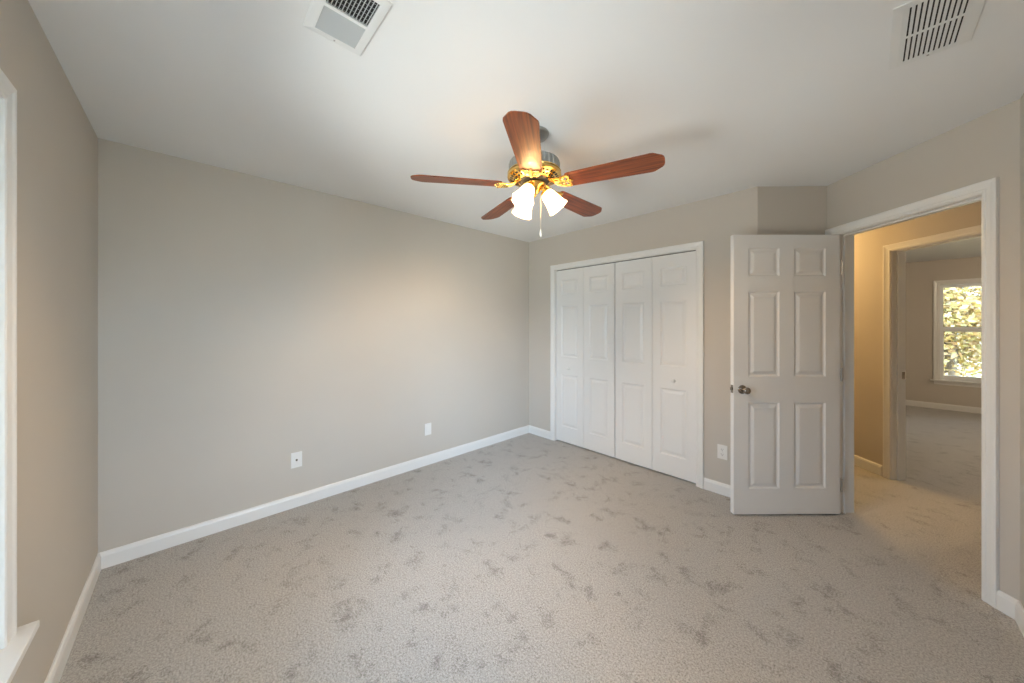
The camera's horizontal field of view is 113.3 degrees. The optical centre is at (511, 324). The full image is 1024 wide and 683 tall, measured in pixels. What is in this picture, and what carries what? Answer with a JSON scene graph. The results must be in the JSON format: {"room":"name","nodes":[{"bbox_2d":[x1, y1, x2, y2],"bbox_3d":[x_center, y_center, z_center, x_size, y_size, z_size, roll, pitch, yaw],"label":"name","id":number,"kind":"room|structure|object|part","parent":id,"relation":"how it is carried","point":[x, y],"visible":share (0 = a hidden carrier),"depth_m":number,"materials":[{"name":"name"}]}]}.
{"room":"empty bedroom","nodes":[
{"label":"empty bedroom","id":0,"kind":"room"},
{"bbox_2d":[0,0,97,682],"bbox_3d":[-1.193,0.165,0.591,0.140,2.440,3.715,0,0,-43],"label":"wall","id":1,"kind":"structure","parent":0,"point":[57,143],"depth_m":1.29,"materials":[{"name":"beige paint"}]},
{"bbox_2d":[0,69,39,682],"bbox_3d":[-1.138,0.147,0.570,0.190,1.663,1.088,0,0,-43],"label":"window","id":2,"kind":"structure","parent":1,"relation":"in","point":[15,641],"depth_m":0.95,"materials":[{"name":"white paint"}]},
{"bbox_3d":[-1.099,0.108,0.606,0.018,1.585,1.024,0,0,-43],"label":"casing","id":3,"kind":"part","parent":2,"relation":"part of","materials":[{"name":"white paint"}]},
{"bbox_3d":[-1.138,0.911,0.570,0.190,0.023,1.088,0,0,-43],"label":"sill","id":4,"kind":"part","parent":2,"relation":"part of","materials":[{"name":"white paint"}]},
{"bbox_2d":[44,553,100,682],"bbox_3d":[-1.137,1.339,0.645,0.014,0.093,3.484,0,0,-43],"label":"baseboard","id":5,"kind":"structure","parent":1,"relation":"attached to","point":[56,670],"depth_m":1.47,"materials":[{"name":"white paint"}]},
{"bbox_2d":[98,138,528,552],"bbox_3d":[-1.102,0.165,3.158,3.525,2.440,0.115,0,0,-43],"label":"wall","id":6,"kind":"structure","parent":0,"point":[247,323],"depth_m":2.46,"materials":[{"name":"beige paint"}]},
{"bbox_2d":[291,451,301,468],"bbox_3d":[-1.637,1.030,2.560,0.072,0.116,0.016,0,0,-43],"label":"wall plate","id":7,"kind":"object","parent":6,"relation":"attached to","point":[296,458],"visible":1,"depth_m":2.56,"materials":[{"name":"white plastic"}]},
{"bbox_2d":[99,425,528,569],"bbox_3d":[-1.057,1.339,3.111,3.525,0.093,0.014,0,0,-43],"label":"baseboard","id":8,"kind":"structure","parent":6,"relation":"attached to","point":[131,551],"depth_m":2.46,"materials":[{"name":"white paint"}]},
{"bbox_2d":[425,423,430,435],"bbox_3d":[-0.830,1.035,3.331,0.072,0.116,0.008,0,0,-43],"label":"wall outlet","id":9,"kind":"object","parent":6,"relation":"attached to","point":[428,425],"visible":1,"depth_m":3.33,"materials":[{"name":"white plastic"}]},
{"bbox_2d":[28,0,1023,262],"bbox_3d":[3.251,-1.155,2.728,9.800,0.200,7.000,0,0,-43],"label":"ceiling","id":10,"kind":"structure","parent":0,"point":[734,95],"depth_m":1.52,"materials":[{"name":"white paint"}]},
{"bbox_2d":[303,0,392,55],"bbox_3d":[-0.564,-1.051,1.146,0.197,0.008,0.293,0,0,-43],"label":"ceiling vent","id":11,"kind":"object","parent":10,"relation":"in","point":[351,24],"visible":1,"depth_m":1.16,"materials":[{"name":"white metal"}]},
{"bbox_2d":[410,111,664,236],"bbox_3d":[0.155,-0.769,1.901,1.219,0.571,1.266,0,0,-43],"label":"ceiling fan","id":12,"kind":"object","parent":10,"relation":"hanging from","point":[532,169],"visible":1,"depth_m":1.75,"materials":[{"name":"brown wood"}]},
{"bbox_3d":[-0.294,-0.765,1.794,0.473,0.006,0.141,0,10,-9],"label":"blade","id":13,"kind":"part","parent":12,"relation":"part of","materials":[{"name":"brown wood"}]},
{"bbox_3d":[-0.071,-0.765,2.238,0.141,0.006,0.473,-12,5,-27],"label":"blade","id":14,"kind":"part","parent":12,"relation":"part of","materials":[{"name":"brown wood"}]},
{"bbox_3d":[0.073,-0.689,1.949,0.122,0.116,0.121,0,39,-30],"label":"lamp shade","id":15,"kind":"part","parent":12,"relation":"part of","materials":[{"name":"white glass"}]},
{"bbox_3d":[0.060,-0.765,1.445,0.141,0.006,0.473,11,2,8],"label":"blade","id":16,"kind":"part","parent":12,"relation":"part of","materials":[{"name":"brown wood"}]},
{"bbox_3d":[0.073,-0.689,1.777,0.122,0.116,0.121,0,-39,30],"label":"lamp shade","id":17,"kind":"part","parent":12,"relation":"part of","materials":[{"name":"white glass"}]},
{"bbox_3d":[0.223,-0.689,1.863,0.121,0.116,0.122,-39,0,0],"label":"lamp shade","id":18,"kind":"part","parent":12,"relation":"part of","materials":[{"name":"white glass"}]},
{"bbox_3d":[0.420,-0.765,2.164,0.473,0.006,0.141,0,-11,-45],"label":"blade","id":19,"kind":"part","parent":12,"relation":"part of","materials":[{"name":"brown wood"}]},
{"bbox_3d":[0.501,-0.765,1.674,0.473,0.006,0.141,0,-10,27],"label":"blade","id":20,"kind":"part","parent":12,"relation":"part of","materials":[{"name":"brown wood"}]},
{"bbox_2d":[888,0,985,70],"bbox_3d":[1.488,-1.051,1.187,0.394,0.007,0.205,0,0,-43],"label":"ceiling vent","id":21,"kind":"object","parent":10,"relation":"in","point":[920,29],"visible":1,"depth_m":1.19,"materials":[{"name":"white metal"}]},
{"bbox_3d":[1.488,-1.050,1.187,0.338,0.002,0.137,0,0,-43],"label":"slotted panel","id":22,"kind":"part","parent":21,"relation":"part of","materials":[{"name":"white metal"}]},
{"bbox_2d":[59,405,1023,682],"bbox_3d":[3.251,1.510,2.728,9.800,0.250,7.000,0,0,-43],"label":"floor","id":23,"kind":"structure","parent":0,"point":[525,558],"depth_m":1.77,"materials":[{"name":"beige carpet"}]},
{"bbox_2d":[529,187,757,484],"bbox_3d":[1.050,0.165,3.534,0.115,2.440,2.530,0,0,-43],"label":"wall","id":24,"kind":"structure","parent":0,"point":[712,221],"depth_m":2.94,"materials":[{"name":"beige paint"}]},
{"bbox_2d":[529,425,549,438],"bbox_3d":[0.336,1.339,4.194,0.014,0.093,0.360,0,0,-43],"label":"baseboard","id":25,"kind":"structure","parent":24,"relation":"attached to","point":[533,430],"depth_m":4.18,"materials":[{"name":"white paint"}]},
{"bbox_2d":[556,262,615,457],"bbox_3d":[0.793,0.364,3.745,0.069,2.015,0.766,0,0,-43],"label":"door","id":26,"kind":"structure","parent":24,"relation":"in","point":[585,296],"depth_m":3.72,"materials":[{"name":"white paint"}]},
{"bbox_2d":[550,241,703,488],"bbox_3d":[1.082,0.340,3.487,0.132,2.091,1.671,0,0,-43],"label":"door frame","id":27,"kind":"structure","parent":24,"relation":"attached to","point":[698,246],"depth_m":2.91,"materials":[{"name":"white paint"}]},
{"bbox_2d":[615,250,695,482],"bbox_3d":[1.323,0.364,3.184,0.066,2.015,0.766,0,0,-43],"label":"door","id":28,"kind":"structure","parent":24,"relation":"in","point":[655,296],"depth_m":3.15,"materials":[{"name":"white paint"}]},
{"bbox_2d":[704,478,729,496],"bbox_3d":[1.748,1.339,2.705,0.014,0.093,0.377,0,0,-43],"label":"baseboard","id":29,"kind":"structure","parent":24,"relation":"attached to","point":[710,485],"depth_m":2.77,"materials":[{"name":"white paint"}]},
{"bbox_2d":[717,444,726,459],"bbox_3d":[1.714,1.039,2.744,0.009,0.116,0.072,0,0,-43],"label":"wall outlet","id":30,"kind":"object","parent":24,"relation":"attached to","point":[721,449],"visible":1,"depth_m":2.74,"materials":[{"name":"white plastic"}]},
{"bbox_2d":[758,186,826,234],"bbox_3d":[2.140,0.165,2.627,0.520,2.440,0.115,0,0,2],"label":"wall","id":31,"kind":"structure","parent":0,"point":[782,210],"depth_m":2.57,"materials":[{"name":"beige paint"}]},
{"bbox_2d":[854,201,980,465],"bbox_3d":[3.412,0.165,1.636,0.115,2.440,6.800,0,0,2],"label":"wall","id":32,"kind":"structure","parent":0,"point":[868,246],"depth_m":3.17,"materials":[{"name":"beige paint"}]},
{"bbox_2d":[854,455,882,475],"bbox_3d":[3.411,1.339,4.060,0.014,0.093,1.954,0,0,2],"label":"baseboard","id":33,"kind":"structure","parent":32,"relation":"attached to","point":[871,466],"depth_m":3.19,"materials":[{"name":"white paint"}]},
{"bbox_2d":[883,225,980,479],"bbox_3d":[3.438,0.335,2.611,0.150,2.100,0.910,0,0,2],"label":"door frame","id":34,"kind":"structure","parent":32,"relation":"attached to","point":[894,255],"depth_m":3.00,"materials":[{"name":"white paint"}]},
{"bbox_3d":[3.504,0.335,2.609,0.018,2.100,0.910,0,0,2],"label":"casing","id":35,"kind":"part","parent":34,"relation":"part of","materials":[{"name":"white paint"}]},
{"bbox_2d":[827,99,1019,600],"bbox_3d":[2.465,0.165,2.912,0.115,2.440,4.300,0,0,2],"label":"wall","id":36,"kind":"structure","parent":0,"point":[985,147],"depth_m":1.63,"materials":[{"name":"beige paint"}]},
{"bbox_2d":[825,177,998,608],"bbox_3d":[2.444,0.333,2.100,0.150,2.104,0.923,0,0,2],"label":"door frame","id":37,"kind":"structure","parent":36,"relation":"attached to","point":[987,191],"depth_m":1.70,"materials":[{"name":"white paint"}]},
{"bbox_2d":[730,235,842,513],"bbox_3d":[1.991,0.362,2.457,0.800,2.023,0.167,0,0,0],"label":"door","id":38,"kind":"structure","parent":37,"relation":"attached to","point":[786,372],"depth_m":2.44,"materials":[{"name":"white paint"}]},
{"bbox_3d":[1.666,0.470,2.404,0.064,0.064,0.066,0,0,0],"label":"knob","id":39,"kind":"part","parent":38,"relation":"part of","materials":[{"name":"silver metal"}]},
{"bbox_2d":[996,590,1018,619],"bbox_3d":[2.366,1.339,1.608,0.014,0.093,0.070,0,0,2],"label":"baseboard","id":40,"kind":"structure","parent":36,"relation":"attached to","point":[1005,603],"depth_m":1.61,"materials":[{"name":"white paint"}]},
{"bbox_2d":[906,257,980,407],"bbox_3d":[7.316,0.165,5.301,0.140,2.440,4.840,0,0,-43],"label":"wall","id":41,"kind":"structure","parent":0,"point":[920,276],"depth_m":5.62,"materials":[{"name":"beige paint"}]},
{"bbox_2d":[906,400,980,413],"bbox_3d":[7.267,1.339,5.241,0.014,0.093,4.660,0,0,-43],"label":"baseboard","id":42,"kind":"structure","parent":41,"relation":"attached to","point":[908,402],"depth_m":5.48,"materials":[{"name":"white paint"}]},
{"bbox_2d":[930,278,980,387],"bbox_3d":[7.325,0.131,5.255,0.190,1.705,1.018,0,0,-43],"label":"window","id":43,"kind":"structure","parent":41,"relation":"in","point":[939,378],"depth_m":5.52,"materials":[{"name":"white paint"}]},
{"bbox_3d":[7.325,0.916,5.255,0.190,0.023,1.018,0,0,-43],"label":"sill","id":44,"kind":"part","parent":43,"relation":"part of","materials":[{"name":"white paint"}]},
{"bbox_3d":[7.365,-0.271,5.292,0.032,0.760,0.812,0,0,-43],"label":"sash","id":45,"kind":"part","parent":43,"relation":"part of","materials":[{"name":"clear glass"}]},
{"bbox_3d":[7.336,0.486,5.264,0.032,0.833,0.812,0,0,-43],"label":"sash","id":46,"kind":"part","parent":43,"relation":"part of","materials":[{"name":"white plastic"}]},
{"bbox_2d":[1020,94,1023,606],"bbox_3d":[1.212,0.165,0.375,3.332,2.440,0.140,0,0,-43],"label":"wall","id":47,"kind":"structure","parent":0,"point":[1022,97],"depth_m":1.55,"materials":[{"name":"beige paint"}]},
{"bbox_2d":[1015,601,1023,636],"bbox_3d":[1.209,1.339,0.479,3.192,0.093,0.014,0,0,-43],"label":"baseboard","id":48,"kind":"structure","parent":47,"relation":"attached to","point":[1019,609],"depth_m":1.53,"materials":[{"name":"white paint"}]},
{"label":"outside","id":49,"kind":"structure","parent":0,"visible":0},
{"bbox_2d":[957,355,980,377],"bbox_3d":[23.117,2.135,13.643,33.950,0.300,42.000,0,0,-43],"label":"ground","id":50,"kind":"structure","parent":49,"point":[959,367],"depth_m":14.85,"materials":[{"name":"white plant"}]},
{"bbox_2d":[943,286,980,376],"bbox_3d":[10.469,-0.501,8.225,4.398,5.132,4.588,0,0,-43],"label":"autumn tree","id":51,"kind":"object","parent":50,"relation":"on","point":[956,350],"visible":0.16,"depth_m":7.62,"materials":[{"name":"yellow plant"}]}
]}

